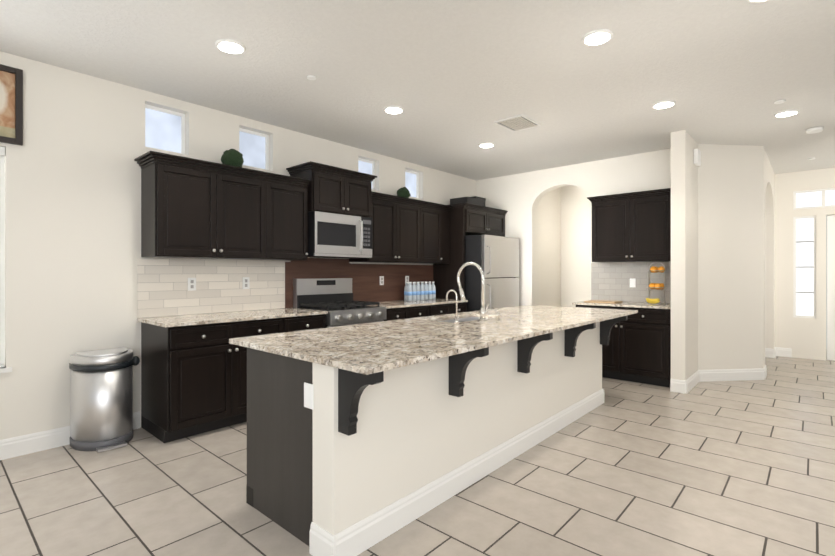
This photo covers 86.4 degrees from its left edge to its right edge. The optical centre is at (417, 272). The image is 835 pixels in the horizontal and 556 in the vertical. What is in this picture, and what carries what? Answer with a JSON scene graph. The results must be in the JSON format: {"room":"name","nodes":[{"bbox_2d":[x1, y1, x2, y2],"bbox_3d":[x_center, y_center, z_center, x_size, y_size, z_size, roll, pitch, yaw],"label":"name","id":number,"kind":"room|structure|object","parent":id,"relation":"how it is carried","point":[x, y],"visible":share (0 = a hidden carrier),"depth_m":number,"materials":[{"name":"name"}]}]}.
{"room":"kitchen","nodes":[
{"label":"kitchen","id":0,"kind":"room"},
{"bbox_2d":[0,51,475,439],"bbox_3d":[-2.143,-0.120,4.005,0.150,2.820,9.500,0,0,42],"label":"wall","id":1,"kind":"structure","parent":0,"point":[72,210],"depth_m":3.41,"materials":[{"name":"white paint"}]},
{"bbox_2d":[0,146,11,372],"bbox_3d":[-3.279,-0.095,2.700,0.155,1.570,1.200,0,0,42],"label":"window","id":2,"kind":"structure","parent":1,"relation":"in","point":[2,262],"depth_m":3.13,"materials":[{"name":"white plastic"}]},
{"bbox_2d":[0,64,22,145],"bbox_3d":[-2.988,-1.165,2.919,0.030,0.530,0.595,0,0,42],"label":"picture frame","id":3,"kind":"object","parent":1,"relation":"attached to","point":[11,105],"visible":0.96,"depth_m":3.10,"materials":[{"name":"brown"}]},
{"bbox_2d":[138,151,273,259],"bbox_3d":[-1.847,-0.525,3.959,0.347,0.791,0.987,0,0,42],"label":"upper cabinet","id":4,"kind":"object","parent":1,"relation":"attached to","point":[195,208],"depth_m":3.76,"materials":[{"name":"black wood"}]},
{"bbox_2d":[221,149,243,166],"bbox_3d":[-1.714,-1.046,4.128,0.197,0.200,0.192,0,0,42],"label":"topiary ball","id":5,"kind":"object","parent":4,"relation":"on","point":[232,157],"visible":0.73,"depth_m":4.06,"materials":[{"name":"green plant"}]},
{"bbox_2d":[137,258,432,317],"bbox_3d":[-1.046,0.105,5.107,0.010,0.540,3.826,0,0,42],"label":"backsplash","id":6,"kind":"structure","parent":1,"relation":"attached to","point":[162,287],"depth_m":4.37,"materials":[{"name":"tile"}]},
{"bbox_2d":[188,278,195,290],"bbox_3d":[-2.027,0.103,3.995,0.008,0.115,0.070,0,0,42],"label":"electrical outlet plate","id":7,"kind":"object","parent":6,"relation":"attached to","point":[192,283],"depth_m":3.99,"materials":[{"name":"white plastic"}]},
{"bbox_2d":[242,277,249,288],"bbox_3d":[-1.688,0.103,4.375,0.008,0.115,0.070,0,0,42],"label":"electrical outlet plate","id":8,"kind":"object","parent":6,"relation":"attached to","point":[245,280],"depth_m":4.37,"materials":[{"name":"white plastic"}]},
{"bbox_2d":[380,276,383,284],"bbox_3d":[-0.462,0.102,5.747,0.008,0.115,0.070,0,0,42],"label":"electrical outlet plate","id":9,"kind":"object","parent":6,"relation":"attached to","point":[381,277],"depth_m":5.75,"materials":[{"name":"white plastic"}]},
{"bbox_2d":[262,175,309,260],"bbox_3d":[-1.410,-0.525,4.447,0.347,0.791,0.523,0,0,42],"label":"upper cabinet","id":10,"kind":"object","parent":1,"relation":"attached to","point":[291,196],"depth_m":4.38,"materials":[{"name":"black wood"}]},
{"bbox_2d":[290,163,373,218],"bbox_3d":[-0.940,-0.858,4.921,0.417,0.466,0.806,0,0,42],"label":"upper cabinet","id":11,"kind":"object","parent":1,"relation":"attached to","point":[335,190],"depth_m":4.72,"materials":[{"name":"black wood"}]},
{"bbox_2d":[308,211,371,258],"bbox_3d":[-0.909,-0.396,4.893,0.474,0.452,0.780,0,0,42],"label":"microwave","id":12,"kind":"object","parent":11,"relation":"attached to","point":[332,235],"visible":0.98,"depth_m":4.71,"materials":[{"name":"silver metal"}]},
{"bbox_2d":[349,192,425,262],"bbox_3d":[-0.379,-0.526,5.601,0.347,0.791,0.953,0,0,42],"label":"upper cabinet","id":13,"kind":"object","parent":1,"relation":"attached to","point":[398,225],"depth_m":5.50,"materials":[{"name":"black wood"}]},
{"bbox_2d":[397,187,410,197],"bbox_3d":[-0.184,-1.035,5.844,0.183,0.185,0.186,0,0,42],"label":"sphere","id":14,"kind":"object","parent":13,"relation":"on","point":[403,192],"visible":0.71,"depth_m":5.78,"materials":[{"name":"green plant"}]},
{"bbox_2d":[0,347,791,459],"bbox_3d":[0.228,1.223,3.596,3.930,0.135,12.050,0,0,42],"label":"baseboard","id":15,"kind":"structure","parent":1,"relation":"attached to","point":[30,443],"depth_m":3.68,"materials":[{"name":"white wood"}]},
{"bbox_2d":[426,203,441,262],"bbox_3d":[0.041,-0.526,6.071,0.347,0.791,0.507,0,0,42],"label":"upper cabinet","id":16,"kind":"object","parent":1,"relation":"attached to","point":[433,211],"depth_m":6.02,"materials":[{"name":"black wood"}]},
{"bbox_2d":[442,207,451,262],"bbox_3d":[0.261,-0.526,6.318,0.347,0.791,0.274,0,0,42],"label":"upper cabinet","id":17,"kind":"object","parent":1,"relation":"attached to","point":[445,210],"depth_m":6.25,"materials":[{"name":"black wood"}]},
{"bbox_2d":[0,349,834,555],"bbox_3d":[1.747,1.340,3.143,10.400,0.100,13.400,0,0,42],"label":"floor","id":18,"kind":"structure","parent":0,"point":[718,468],"depth_m":2.62,"materials":[{"name":"tile"}]},
{"bbox_2d":[69,347,139,452],"bbox_3d":[-2.332,0.945,3.370,0.335,0.690,0.434,0,0,42],"label":"trash can","id":19,"kind":"object","parent":18,"relation":"on","point":[101,400],"visible":1,"depth_m":3.25,"materials":[{"name":"grey metal"}]},
{"bbox_2d":[141,318,292,442],"bbox_3d":[-1.735,0.847,3.882,0.617,0.887,1.022,0,0,42],"label":"base cabinet","id":20,"kind":"object","parent":18,"relation":"on","point":[193,374],"depth_m":3.52,"materials":[{"name":"black wood"}]},
{"bbox_2d":[137,308,327,325],"bbox_3d":[-1.602,0.390,4.019,0.632,0.027,1.465,0,0,42],"label":"countertop","id":21,"kind":"structure","parent":20,"relation":"on","point":[253,315],"depth_m":3.82,"materials":[{"name":"beige stone"}]},
{"bbox_2d":[293,314,325,330],"bbox_3d":[-1.298,0.847,4.371,0.617,0.887,0.537,0,0,42],"label":"base cabinet","id":22,"kind":"object","parent":18,"relation":"on","point":[311,321],"depth_m":4.23,"materials":[{"name":"black wood"}]},
{"bbox_2d":[293,278,385,327],"bbox_3d":[-0.823,0.668,4.823,0.698,1.205,0.760,0,0,42],"label":"range","id":23,"kind":"object","parent":18,"relation":"on","point":[333,297],"visible":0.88,"depth_m":4.79,"materials":[{"name":"silver metal"}]},
{"bbox_2d":[374,306,432,320],"bbox_3d":[-0.320,0.846,5.464,0.617,0.887,0.857,0,0,42],"label":"base cabinet","id":24,"kind":"object","parent":18,"relation":"on","point":[406,312],"depth_m":5.25,"materials":[{"name":"black wood"}]},
{"bbox_2d":[366,298,467,309],"bbox_3d":[-0.070,0.389,5.734,0.632,0.027,1.593,0,0,42],"label":"countertop","id":25,"kind":"structure","parent":24,"relation":"on","point":[437,302],"depth_m":5.61,"materials":[{"name":"beige stone"}]},
{"bbox_2d":[238,313,632,555],"bbox_3d":[0.502,0.848,3.384,1.107,0.888,3.334,0,0,42],"label":"kitchen island","id":26,"kind":"object","parent":18,"relation":"on","point":[361,438],"depth_m":2.34,"materials":[{"name":"white paint"}]},
{"bbox_2d":[229,305,564,352],"bbox_3d":[0.305,0.390,3.721,0.480,0.028,3.610,0,0,42],"label":"island countertop","id":27,"kind":"structure","parent":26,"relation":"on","point":[263,343],"depth_m":2.89,"materials":[{"name":"beige stone"}]},
{"bbox_2d":[446,262,499,323],"bbox_3d":[0.393,0.144,3.522,0.278,0.462,0.583,0,0,42],"label":"faucet","id":28,"kind":"object","parent":27,"relation":"on","point":[483,312],"visible":1,"depth_m":3.49,"materials":[{"name":"silver metal"}]},
{"bbox_2d":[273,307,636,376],"bbox_3d":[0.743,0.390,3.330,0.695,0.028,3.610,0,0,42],"label":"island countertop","id":29,"kind":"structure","parent":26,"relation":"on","point":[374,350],"depth_m":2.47,"materials":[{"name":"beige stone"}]},
{"bbox_2d":[433,302,466,315],"bbox_3d":[0.169,0.846,6.012,0.617,0.887,0.860,0,0,42],"label":"base cabinet","id":30,"kind":"object","parent":18,"relation":"on","point":[461,307],"depth_m":5.85,"materials":[{"name":"black wood"}]},
{"bbox_2d":[433,203,507,299],"bbox_3d":[0.825,0.160,6.756,0.604,2.260,1.120,0,0,42],"label":"surround","id":31,"kind":"object","parent":18,"relation":"on","point":[467,219],"visible":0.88,"depth_m":6.32,"materials":[{"name":"black wood"}]},
{"bbox_2d":[450,196,485,205],"bbox_3d":[0.771,-1.061,6.778,0.340,0.178,0.520,0,0,42],"label":"speaker box","id":32,"kind":"object","parent":31,"relation":"on","point":[476,200],"visible":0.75,"depth_m":6.61,"materials":[{"name":"black plastic"}]},
{"bbox_2d":[465,234,518,311],"bbox_3d":[0.955,0.385,6.634,0.866,1.810,0.950,0,0,42],"label":"fridge","id":33,"kind":"object","parent":18,"relation":"on","point":[495,258],"visible":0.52,"depth_m":6.22,"materials":[{"name":"silver metal"}]},
{"bbox_2d":[572,301,670,386],"bbox_3d":[2.583,0.833,5.494,1.113,0.914,0.674,0,0,42],"label":"base cabinet","id":34,"kind":"object","parent":18,"relation":"on","point":[637,349],"visible":0.58,"depth_m":5.13,"materials":[{"name":"black wood"}]},
{"bbox_2d":[584,300,622,303],"bbox_3d":[2.358,0.367,5.642,0.380,0.015,0.300,0,0,42],"label":"cutting board","id":35,"kind":"object","parent":34,"relation":"on","point":[600,301],"visible":0.98,"depth_m":5.55,"materials":[{"name":"brown wood"}]},
{"bbox_2d":[646,262,666,304],"bbox_3d":[2.866,0.122,5.326,0.218,0.505,0.232,0,0,42],"label":"fruit stand","id":36,"kind":"object","parent":34,"relation":"on","point":[656,286],"visible":1,"depth_m":5.28,"materials":[{"name":"orange food"}]},
{"bbox_2d":[0,0,834,180],"bbox_3d":[1.747,-1.580,3.143,10.400,0.100,13.400,0,0,42],"label":"ceiling","id":37,"kind":"structure","parent":0,"point":[454,79],"depth_m":3.31,"materials":[{"name":"white paint"}]},
{"bbox_2d":[215,39,245,54],"bbox_3d":[-1.260,-1.526,2.999,0.182,0.017,0.182,0,0,9],"label":"recessed light","id":38,"kind":"object","parent":37,"relation":"in","point":[228,46],"depth_m":2.98,"materials":[{"name":"white"}]},
{"bbox_2d":[307,75,315,79],"bbox_3d":[-0.814,-1.512,3.409,0.082,0.034,0.077,0,0,42],"label":"smoke detector","id":39,"kind":"object","parent":37,"relation":"attached to","point":[310,77],"depth_m":3.46,"materials":[{"name":"white plastic"}]},
{"bbox_2d":[383,106,403,113],"bbox_3d":[-0.222,-1.526,4.163,0.182,0.017,0.182,0,0,12],"label":"recessed light","id":40,"kind":"object","parent":37,"relation":"in","point":[389,109],"depth_m":4.15,"materials":[{"name":"white"}]},
{"bbox_2d":[479,143,494,147],"bbox_3d":[0.830,-1.526,5.316,0.182,0.017,0.182,0,0,9],"label":"recessed light","id":41,"kind":"object","parent":37,"relation":"in","point":[483,145],"depth_m":5.30,"materials":[{"name":"white"}]},
{"bbox_2d":[494,114,540,131],"bbox_3d":[1.024,-1.522,4.540,0.320,0.013,0.400,0,0,42],"label":"ceiling vent","id":42,"kind":"object","parent":37,"relation":"in","point":[518,123],"visible":0.98,"depth_m":4.51,"materials":[{"name":"white metal"}]},
{"bbox_2d":[582,29,613,45],"bbox_3d":[1.164,-1.526,2.885,0.182,0.017,0.182,0,0,-15],"label":"recessed light","id":43,"kind":"object","parent":37,"relation":"in","point":[591,38],"depth_m":2.87,"materials":[{"name":"white"}]},
{"bbox_2d":[652,100,675,108],"bbox_3d":[2.237,-1.526,4.031,0.182,0.017,0.182,0,0,9],"label":"recessed light","id":44,"kind":"object","parent":37,"relation":"in","point":[665,104],"depth_m":4.01,"materials":[{"name":"white"}]},
{"bbox_2d":[746,0,767,2],"bbox_3d":[1.892,-1.525,2.409,0.182,0.017,0.182,0,0,-15],"label":"recessed light","id":45,"kind":"object","parent":37,"relation":"in","point":[750,1],"depth_m":2.48,"materials":[{"name":"white"}]},
{"bbox_2d":[774,100,785,103],"bbox_3d":[3.170,-1.512,3.888,0.076,0.034,0.106,0,0,42],"label":"smoke detector","id":46,"kind":"object","parent":37,"relation":"attached to","point":[778,101],"depth_m":3.95,"materials":[{"name":"white plastic"}]},
{"bbox_2d":[774,109,799,117],"bbox_3d":[3.535,-1.526,4.253,0.182,0.017,0.182,0,0,9],"label":"recessed light","id":47,"kind":"object","parent":37,"relation":"in","point":[786,113],"depth_m":4.24,"materials":[{"name":"white"}]},
{"bbox_2d":[806,127,822,133],"bbox_3d":[4.166,-1.512,4.664,0.126,0.034,0.264,0,0,42],"label":"smoke detector","id":48,"kind":"object","parent":37,"relation":"attached to","point":[812,130],"depth_m":4.69,"materials":[{"name":"white plastic"}]},
{"bbox_2d":[476,130,764,380],"bbox_3d":[2.658,-0.120,6.466,3.730,2.820,2.270,0,0,42],"label":"wall","id":49,"kind":"structure","parent":0,"point":[718,258],"depth_m":5.35,"materials":[{"name":"white paint"}]},
{"bbox_2d":[587,188,670,261],"bbox_3d":[2.693,-0.560,5.590,0.990,0.840,0.384,0,0,42],"label":"upper cabinet","id":50,"kind":"object","parent":49,"relation":"attached to","point":[632,227],"visible":0.9,"depth_m":5.44,"materials":[{"name":"black wood"}]},
{"bbox_2d":[591,261,670,302],"bbox_3d":[2.805,0.117,5.743,1.113,0.515,0.008,0,0,42],"label":"backsplash","id":51,"kind":"structure","parent":49,"relation":"attached to","point":[610,281],"depth_m":5.80,"materials":[{"name":"white tile"}]},
{"bbox_2d":[630,278,635,286],"bbox_3d":[2.784,0.132,5.752,0.070,0.115,0.006,0,0,42],"label":"outlet","id":52,"kind":"object","parent":51,"relation":"attached to","point":[632,282],"visible":1,"depth_m":5.75,"materials":[{"name":"white plastic"}]},
{"bbox_2d":[694,148,700,165],"bbox_3d":[3.218,-1.325,5.114,0.043,0.170,0.180,0,0,42],"label":"door chime","id":53,"kind":"object","parent":49,"relation":"attached to","point":[697,156],"visible":1,"depth_m":5.05,"materials":[{"name":"white plastic"}]},
{"bbox_2d":[765,151,776,348],"bbox_3d":[4.866,-0.120,6.250,0.150,2.820,1.890,0,0,42],"label":"wall","id":54,"kind":"structure","parent":0,"point":[770,177],"depth_m":6.78,"materials":[{"name":"white paint"}]},
{"bbox_2d":[777,167,834,360],"bbox_3d":[6.779,-0.120,5.922,6.600,2.820,0.150,0,0,42],"label":"wall","id":55,"kind":"structure","parent":0,"point":[805,338],"depth_m":6.73,"materials":[{"name":"white paint"}]},
{"bbox_2d":[793,188,834,317],"bbox_3d":[6.284,-0.280,6.344,1.400,1.920,0.070,0,0,42],"label":"sidelight window","id":56,"kind":"structure","parent":55,"relation":"in","point":[804,266],"depth_m":6.72,"materials":[{"name":"white glass"}]},
{"bbox_2d":[827,215,834,360],"bbox_3d":[6.393,0.222,6.264,0.910,2.125,0.045,0,0,42],"label":"front door","id":57,"kind":"structure","parent":55,"relation":"in","point":[830,287],"depth_m":6.52,"materials":[{"name":"white"}]}
]}

